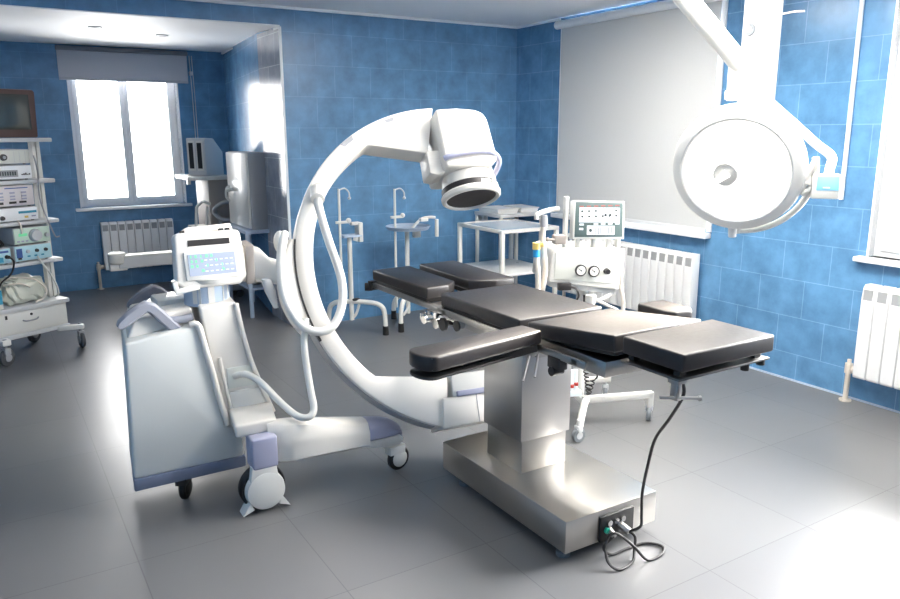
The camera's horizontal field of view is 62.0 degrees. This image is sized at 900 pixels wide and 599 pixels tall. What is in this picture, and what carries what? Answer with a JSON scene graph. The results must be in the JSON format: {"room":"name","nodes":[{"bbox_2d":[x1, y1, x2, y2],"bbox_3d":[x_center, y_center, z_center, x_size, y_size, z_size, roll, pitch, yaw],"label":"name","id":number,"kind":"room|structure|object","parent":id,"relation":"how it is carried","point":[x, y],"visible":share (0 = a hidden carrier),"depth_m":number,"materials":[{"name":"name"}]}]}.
{"room":"operating room","nodes":[
{"label":"operating room","id":0,"kind":"room"},
{"bbox_2d":[0,41,228,291],"bbox_3d":[-4.499,-1.292,7.341,5.000,2.550,0.300,-8,15,-31],"label":"wall","id":1,"kind":"structure","parent":0,"point":[23,65],"depth_m":7.72,"materials":[{"name":"blue tile"}]},
{"bbox_2d":[67,80,192,211],"bbox_3d":[-3.389,-1.742,7.869,1.155,1.552,0.270,-8,15,-31],"label":"window","id":2,"kind":"structure","parent":1,"relation":"in","point":[132,199],"depth_m":7.94,"materials":[{"name":"white plastic"}]},
{"bbox_2d":[55,45,197,137],"bbox_3d":[-3.285,-1.991,7.733,1.299,1.144,0.067,-8,15,-31],"label":"window blind","id":3,"kind":"object","parent":2,"relation":"attached to","point":[87,63],"visible":0.93,"depth_m":7.61,"materials":[{"name":"fabric"}]},
{"bbox_2d":[96,218,173,289],"bbox_3d":[-3.357,-0.492,7.988,0.806,0.700,0.118,-8,15,-31],"label":"radiator","id":4,"kind":"object","parent":1,"relation":"attached to","point":[135,236],"visible":0.73,"depth_m":7.91,"materials":[{"name":"white metal"}]},
{"bbox_2d":[102,221,172,230],"bbox_3d":[-3.291,-0.774,7.905,0.692,0.062,0.012,-8,15,-31],"label":"grille","id":5,"kind":"object","parent":4,"relation":"attached to","point":[130,225],"depth_m":7.90,"materials":[{"name":"grey metal"}]},
{"bbox_2d":[0,4,279,51],"bbox_3d":[-3.719,-2.192,5.845,5.000,0.145,2.676,-8,15,-31],"label":"ceiling","id":6,"kind":"structure","parent":0,"point":[17,23],"depth_m":6.11,"materials":[{"name":"white paint"}]},
{"bbox_2d":[88,26,101,28],"bbox_3d":[-2.803,-2.148,5.915,0.104,0.017,0.104,-8,15,-31],"label":"recessed light","id":7,"kind":"object","parent":6,"relation":"in","point":[91,27],"visible":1,"depth_m":5.88,"materials":[{"name":"grey plastic"}]},
{"bbox_2d":[156,34,167,36],"bbox_3d":[-2.488,-2.280,6.472,0.104,0.017,0.104,-8,15,-31],"label":"recessed light","id":8,"kind":"object","parent":6,"relation":"in","point":[158,35],"visible":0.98,"depth_m":6.43,"materials":[{"name":"grey plastic"}]},
{"bbox_2d":[223,30,271,311],"bbox_3d":[-1.873,-1.275,7.342,0.239,2.500,2.520,-6,14,-24],"label":"wall","id":9,"kind":"structure","parent":0,"point":[241,68],"depth_m":7.14,"materials":[{"name":"blue tile"}]},
{"bbox_2d":[221,26,277,53],"bbox_3d":[-1.899,-2.385,6.955,0.020,0.067,2.699,-6,14,-25],"label":"trim","id":10,"kind":"structure","parent":9,"relation":"attached to","point":[274,28],"depth_m":7.61,"materials":[{"name":"white"}]},
{"bbox_2d":[257,29,292,326],"bbox_3d":[-1.459,-0.985,6.271,0.004,2.400,0.554,-8,15,-31],"label":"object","id":11,"kind":"structure","parent":9,"relation":"attached to","point":[267,41],"depth_m":6.20,"materials":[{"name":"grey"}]},
{"bbox_2d":[0,0,516,320],"bbox_3d":[-2.306,-0.895,5.532,6.775,2.550,0.200,-8,15,-31],"label":"wall","id":12,"kind":"structure","parent":0,"point":[343,74],"depth_m":6.39,"materials":[{"name":"blue tile"}]},
{"bbox_2d":[278,26,293,327],"bbox_3d":[-1.310,-0.933,6.035,0.018,2.400,0.016,-8,15,-31],"label":"trim","id":13,"kind":"structure","parent":12,"relation":"attached to","point":[279,27],"depth_m":5.94,"materials":[{"name":"white"}]},
{"bbox_2d":[183,0,516,28],"bbox_3d":[-2.167,-2.121,5.217,6.575,0.020,0.018,-8,15,-31],"label":"trim","id":14,"kind":"structure","parent":12,"relation":"attached to","point":[207,1],"depth_m":6.02,"materials":[{"name":"white"}]},
{"bbox_2d":[479,215,487,220],"bbox_3d":[0.306,-0.770,7.084,0.120,0.105,0.022,-8,15,-31],"label":"wall socket","id":15,"kind":"object","parent":12,"relation":"attached to","point":[481,218],"visible":0.48,"depth_m":7.08,"materials":[{"name":"white plastic"}]},
{"bbox_2d":[222,0,649,25],"bbox_3d":[0.007,-1.422,1.780,6.975,0.100,8.270,-8,15,-31],"label":"ceiling","id":16,"kind":"structure","parent":0,"point":[499,12],"depth_m":5.82,"materials":[{"name":"white paint"}]},
{"bbox_2d":[672,0,841,237],"bbox_3d":[1.329,-1.028,3.630,1.086,1.480,0.345,3,13,14],"label":"light","id":17,"kind":"object","parent":16,"relation":"hanging from","point":[738,167],"visible":1,"depth_m":3.59,"materials":[{"name":"white plastic"}]},
{"bbox_2d":[737,0,804,107],"bbox_3d":[1.795,-1.414,4.175,0.322,0.969,0.130,10,16,39],"label":"pendant","id":18,"kind":"object","parent":16,"relation":"hanging from","point":[762,21],"visible":0.78,"depth_m":4.18,"materials":[{"name":"grey plastic"}]},
{"bbox_2d":[744,23,754,35],"bbox_3d":[1.677,-1.509,4.190,0.014,0.067,0.067,-8,15,-31],"label":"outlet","id":19,"kind":"object","parent":18,"relation":"attached to","point":[749,28],"depth_m":4.18,"materials":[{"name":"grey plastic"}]},
{"bbox_2d":[0,281,899,598],"bbox_3d":[-0.701,0.894,3.579,7.075,0.100,11.150,-8,15,-31],"label":"floor","id":20,"kind":"structure","parent":0,"point":[766,486],"depth_m":3.30,"materials":[{"name":"tile"}]},
{"bbox_2d":[0,138,85,366],"bbox_3d":[-3.204,-0.364,5.419,0.601,1.570,0.732,8,15,31],"label":"trolley","id":21,"kind":"object","parent":20,"relation":"on","point":[30,319],"visible":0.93,"depth_m":5.46,"materials":[{"name":"white metal"}]},
{"bbox_2d":[0,287,3,309],"bbox_3d":[-3.229,-0.009,5.244,0.142,0.166,0.115,8,15,31],"label":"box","id":22,"kind":"object","parent":21,"relation":"on","point":[1,298],"visible":1,"depth_m":5.25,"materials":[{"name":"blue plastic"}]},
{"bbox_2d":[0,247,11,263],"bbox_3d":[-3.270,-0.299,5.250,0.320,0.114,0.250,8,15,31],"label":"medical device","id":23,"kind":"object","parent":21,"relation":"on","point":[5,254],"visible":1,"depth_m":5.25,"materials":[{"name":"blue plastic"}]},
{"bbox_2d":[0,257,14,286],"bbox_3d":[-3.107,-0.163,5.234,0.016,0.261,0.141,12,17,44],"label":"cable","id":24,"kind":"object","parent":23,"relation":"attached to","point":[12,259],"visible":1,"depth_m":5.25,"materials":[{"name":"black plastic"}]},
{"bbox_2d":[0,164,31,179],"bbox_3d":[-3.224,-0.882,5.222,0.296,0.102,0.468,8,15,31],"label":"recorder","id":25,"kind":"object","parent":21,"relation":"on","point":[7,171],"visible":0.99,"depth_m":5.25,"materials":[{"name":"grey plastic"}]},
{"bbox_2d":[0,149,29,163],"bbox_3d":[-3.219,-0.985,5.193,0.310,0.104,0.465,8,15,31],"label":"source","id":26,"kind":"object","parent":25,"relation":"on","point":[7,156],"visible":1,"depth_m":5.23,"materials":[{"name":"grey plastic"}]},
{"bbox_2d":[0,89,37,137],"bbox_3d":[-3.220,-1.282,5.157,0.358,0.326,0.575,8,15,31],"label":"television","id":27,"kind":"object","parent":21,"relation":"on","point":[17,106],"visible":1,"depth_m":5.19,"materials":[{"name":"brown plastic"}]},
{"bbox_2d":[0,205,37,222],"bbox_3d":[-3.217,-0.598,5.285,0.305,0.100,0.475,8,15,31],"label":"insufflator","id":28,"kind":"object","parent":21,"relation":"on","point":[13,213],"visible":0.94,"depth_m":5.29,"materials":[{"name":"grey plastic"}]},
{"bbox_2d":[0,184,34,206],"bbox_3d":[-3.226,-0.723,5.255,0.293,0.150,0.462,8,15,31],"label":"medical device","id":29,"kind":"object","parent":28,"relation":"on","point":[19,194],"visible":0.97,"depth_m":5.27,"materials":[{"name":"grey plastic"}]},
{"bbox_2d":[0,273,46,305],"bbox_3d":[-3.144,-0.085,5.478,0.287,0.213,0.337,8,15,31],"label":"plastic bag","id":30,"kind":"object","parent":21,"relation":"on","point":[20,288],"visible":0.91,"depth_m":5.40,"materials":[{"name":"grey plastic"}]},
{"bbox_2d":[0,138,51,141],"bbox_3d":[-3.218,-1.113,5.234,0.360,0.028,0.690,8,15,31],"label":"shelf","id":31,"kind":"object","parent":21,"relation":"attached to","point":[1,139],"depth_m":5.27,"materials":[{"name":"grey plastic"}]},
{"bbox_2d":[0,178,54,184],"bbox_3d":[-3.220,-0.829,5.293,0.360,0.028,0.680,8,15,31],"label":"shelf","id":32,"kind":"object","parent":21,"relation":"attached to","point":[33,181],"depth_m":5.34,"materials":[{"name":"grey plastic"}]},
{"bbox_2d":[4,242,51,262],"bbox_3d":[-3.126,-0.354,5.487,0.305,0.118,0.270,8,15,31],"label":"coagulator","id":33,"kind":"object","parent":21,"relation":"on","point":[30,251],"visible":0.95,"depth_m":5.40,"materials":[{"name":"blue plastic"}]},
{"bbox_2d":[0,224,49,245],"bbox_3d":[-3.117,-0.476,5.460,0.320,0.122,0.265,8,15,31],"label":"pump","id":34,"kind":"object","parent":33,"relation":"on","point":[34,233],"visible":0.94,"depth_m":5.36,"materials":[{"name":"grey plastic"}]},
{"bbox_2d":[0,217,58,227],"bbox_3d":[-3.220,-0.546,5.354,0.360,0.028,0.675,8,15,31],"label":"shelf","id":35,"kind":"object","parent":21,"relation":"attached to","point":[41,220],"depth_m":5.38,"materials":[{"name":"grey plastic"}]},
{"bbox_2d":[0,256,62,269],"bbox_3d":[-3.221,-0.262,5.415,0.360,0.028,0.670,8,15,31],"label":"shelf","id":36,"kind":"object","parent":21,"relation":"attached to","point":[52,259],"depth_m":5.41,"materials":[{"name":"grey plastic"}]},
{"bbox_2d":[0,296,68,314],"bbox_3d":[-3.262,0.034,5.508,0.500,0.030,0.670,8,15,31],"label":"shelf","id":37,"kind":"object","parent":21,"relation":"on","point":[47,301],"depth_m":5.46,"materials":[{"name":"grey plastic"}]},
{"bbox_2d":[33,155,59,237],"bbox_3d":[-2.919,-0.741,5.417,0.020,0.598,0.122,9,16,36],"label":"cable","id":38,"kind":"object","parent":21,"relation":"hanging from","point":[33,155],"visible":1,"depth_m":5.38,"materials":[{"name":"grey plastic"}]},
{"bbox_2d":[37,256,58,296],"bbox_3d":[-2.953,-0.167,5.535,0.068,0.342,0.174,0,13,3],"label":"cable","id":39,"kind":"object","parent":21,"relation":"on","point":[42,263],"visible":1,"depth_m":5.51,"materials":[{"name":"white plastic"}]},
{"bbox_2d":[107,138,243,296],"bbox_3d":[-2.680,-0.751,7.179,1.204,1.554,0.664,-8,15,-31],"label":"anesthesia machine","id":40,"kind":"object","parent":20,"relation":"on","point":[205,158],"visible":0.48,"depth_m":7.13,"materials":[{"name":"grey plastic"}]},
{"bbox_2d":[175,174,226,180],"bbox_3d":[-2.405,-1.196,7.306,0.420,0.035,0.540,-8,15,-31],"label":"shelf","id":41,"kind":"object","parent":40,"relation":"attached to","point":[188,177],"depth_m":7.13,"materials":[{"name":"white metal"}]},
{"bbox_2d":[224,223,268,317],"bbox_3d":[-1.833,-0.288,6.879,0.250,0.775,0.685,-8,15,-31],"label":"table","id":42,"kind":"object","parent":20,"relation":"on","point":[241,229],"visible":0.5,"depth_m":6.62,"materials":[{"name":"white metal"}]},
{"bbox_2d":[225,151,267,229],"bbox_3d":[-1.846,-0.987,6.716,0.249,0.659,0.635,-8,15,-31],"label":"sterilizer","id":43,"kind":"object","parent":42,"relation":"on","point":[246,179],"visible":0.98,"depth_m":6.51,"materials":[{"name":"stainless steel"}]},
{"bbox_2d":[239,281,263,290],"bbox_3d":[-1.834,-0.154,6.911,0.210,0.020,0.620,-8,15,-31],"label":"shelf","id":44,"kind":"object","parent":42,"relation":"attached to","point":[258,286],"depth_m":6.69,"materials":[{"name":"white metal"}]},
{"bbox_2d":[116,108,501,516],"bbox_3d":[-0.562,-0.040,3.578,1.925,1.722,0.906,-5,14,-22],"label":"machine","id":45,"kind":"object","parent":20,"relation":"on","point":[194,386],"visible":0.98,"depth_m":3.32,"materials":[{"name":"grey plastic"}]},
{"bbox_2d":[327,188,388,335],"bbox_3d":[-0.761,-0.300,5.987,0.532,1.184,0.195,0,13,2],"label":"stand","id":46,"kind":"object","parent":20,"relation":"on","point":[358,235],"visible":0.88,"depth_m":6.01,"materials":[{"name":"white metal"}]},
{"bbox_2d":[386,188,438,332],"bbox_3d":[-0.387,-0.346,6.218,0.463,1.168,0.415,6,14,25],"label":"stand","id":47,"kind":"object","parent":20,"relation":"on","point":[415,228],"visible":0.84,"depth_m":6.17,"materials":[{"name":"white metal"}]},
{"bbox_2d":[386,223,429,231],"bbox_3d":[-0.345,-0.589,6.158,0.369,0.038,0.369,-8,15,-31],"label":"round tray","id":48,"kind":"object","parent":47,"relation":"on","point":[399,227],"depth_m":6.17,"materials":[{"name":"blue metal"}]},
{"bbox_2d":[457,219,558,293],"bbox_3d":[0.479,-0.212,6.337,0.581,0.850,0.675,-8,15,-31],"label":"table","id":49,"kind":"object","parent":20,"relation":"on","point":[511,267],"visible":0.47,"depth_m":6.24,"materials":[{"name":"white metal"}]},
{"bbox_2d":[464,258,534,276],"bbox_3d":[0.478,-0.271,6.324,0.555,0.020,0.630,-8,15,-31],"label":"shelf","id":50,"kind":"object","parent":49,"relation":"attached to","point":[513,267],"depth_m":6.31,"materials":[{"name":"white"}]},
{"bbox_2d":[475,211,543,283],"bbox_3d":[0.547,-0.379,7.003,0.495,0.885,0.415,-8,15,-31],"label":"side table","id":51,"kind":"object","parent":20,"relation":"on","point":[517,215],"visible":0.36,"depth_m":6.94,"materials":[{"name":"white metal"}]},
{"bbox_2d":[479,205,518,213],"bbox_3d":[0.442,-0.821,6.848,0.252,0.046,0.312,-9,15,-34],"label":"tray","id":52,"kind":"object","parent":51,"relation":"on","point":[496,209],"visible":0.9,"depth_m":6.78,"materials":[{"name":"white metal"}]},
{"bbox_2d":[503,204,538,212],"bbox_3d":[0.661,-0.846,6.957,0.202,0.046,0.312,-7,14,-27],"label":"tray","id":53,"kind":"object","parent":51,"relation":"on","point":[522,208],"visible":0.86,"depth_m":6.86,"materials":[{"name":"white metal"}]},
{"bbox_2d":[365,260,773,570],"bbox_3d":[0.210,0.421,3.288,1.318,0.948,2.199,-8,15,-31],"label":"table","id":54,"kind":"object","parent":20,"relation":"on","point":[527,341],"visible":1,"depth_m":3.02,"materials":[{"name":"silver metal"}]},
{"bbox_2d":[607,515,625,525],"bbox_3d":[0.645,0.858,2.906,0.093,0.023,0.012,-8,15,-31],"label":"socket","id":55,"kind":"object","parent":54,"relation":"attached to","point":[612,520],"depth_m":2.91,"materials":[{"name":"silver metal"}]},
{"bbox_2d":[532,196,653,442],"bbox_3d":[0.772,0.062,4.142,0.742,1.270,0.652,-3,13,-11],"label":"machine","id":56,"kind":"object","parent":20,"relation":"on","point":[592,265],"visible":0.84,"depth_m":3.97,"materials":[{"name":"white plastic"}]},
{"bbox_2d":[569,200,623,238],"bbox_3d":[0.780,-0.422,3.976,0.302,0.216,0.170,-8,15,-31],"label":"monitor","id":57,"kind":"object","parent":56,"relation":"on","point":[588,219],"depth_m":3.95,"materials":[{"name":"grey plastic"}]},
{"bbox_2d":[585,293,618,309],"bbox_3d":[0.816,0.015,4.039,0.180,0.102,0.060,-2,13,-8],"label":"bracket","id":58,"kind":"object","parent":56,"relation":"on","point":[590,298],"depth_m":4.02,"materials":[{"name":"white metal"}]},
{"bbox_2d":[513,0,899,410],"bbox_3d":[2.820,-0.543,3.882,0.160,2.550,8.470,-8,15,-31],"label":"wall","id":59,"kind":"structure","parent":0,"point":[797,281],"depth_m":4.70,"materials":[{"name":"blue tile"}]},
{"bbox_2d":[517,18,560,28],"bbox_3d":[0.782,-2.449,6.644,0.018,0.020,0.602,-8,15,-31],"label":"trim","id":60,"kind":"structure","parent":59,"relation":"attached to","point":[556,19],"depth_m":6.62,"materials":[{"name":"white"}]},
{"bbox_2d":[562,233,699,317],"bbox_3d":[1.391,-0.100,6.071,0.118,0.740,1.489,-8,15,-31],"label":"radiator","id":61,"kind":"object","parent":59,"relation":"attached to","point":[650,273],"visible":0.4,"depth_m":5.67,"materials":[{"name":"white metal"}]},
{"bbox_2d":[568,237,691,266],"bbox_3d":[1.370,-0.390,5.937,0.012,0.062,1.372,-8,15,-31],"label":"grille","id":62,"kind":"object","parent":61,"relation":"attached to","point":[664,257],"depth_m":5.66,"materials":[{"name":"grey metal"}]},
{"bbox_2d":[551,212,710,238],"bbox_3d":[1.380,-0.606,6.027,0.070,0.038,1.710,-8,15,-31],"label":"windowsill","id":63,"kind":"structure","parent":59,"relation":"attached to","point":[701,235],"depth_m":5.62,"materials":[{"name":"white plastic"}]},
{"bbox_2d":[554,0,728,232],"bbox_3d":[1.373,-1.417,5.837,0.082,1.624,1.720,-8,15,-31],"label":"roller blind","id":64,"kind":"object","parent":59,"relation":"attached to","point":[634,79],"visible":0.8,"depth_m":5.78,"materials":[{"name":"fabric"}]},
{"bbox_2d":[749,366,899,413],"bbox_3d":[2.753,0.706,4.116,0.006,0.012,8.070,-8,15,-31],"label":"baseboard","id":65,"kind":"structure","parent":59,"relation":"attached to","point":[750,367],"depth_m":4.73,"materials":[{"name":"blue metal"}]},
{"bbox_2d":[839,0,864,199],"bbox_3d":[2.336,-1.257,4.336,0.026,1.350,0.031,-8,15,-31],"label":"conduit","id":66,"kind":"object","parent":59,"relation":"attached to","point":[862,2],"visible":1,"depth_m":4.35,"materials":[{"name":"white"}]},
{"bbox_2d":[839,283,899,401],"bbox_3d":[2.702,0.359,4.008,0.118,0.735,1.206,-8,15,-31],"label":"radiator","id":67,"kind":"object","parent":59,"relation":"attached to","point":[877,351],"visible":1,"depth_m":4.29,"materials":[{"name":"white metal"}]},
{"bbox_2d":[863,289,899,306],"bbox_3d":[2.680,0.071,3.875,0.012,0.062,1.092,-8,15,-31],"label":"grille","id":68,"kind":"object","parent":67,"relation":"attached to","point":[873,297],"depth_m":4.24,"materials":[{"name":"grey metal"}]},
{"bbox_2d":[853,0,899,267],"bbox_3d":[2.966,-0.805,3.513,0.210,1.522,1.920,-8,15,-31],"label":"window","id":69,"kind":"structure","parent":59,"relation":"in","point":[884,247],"depth_m":4.28,"materials":[{"name":"white plastic"}]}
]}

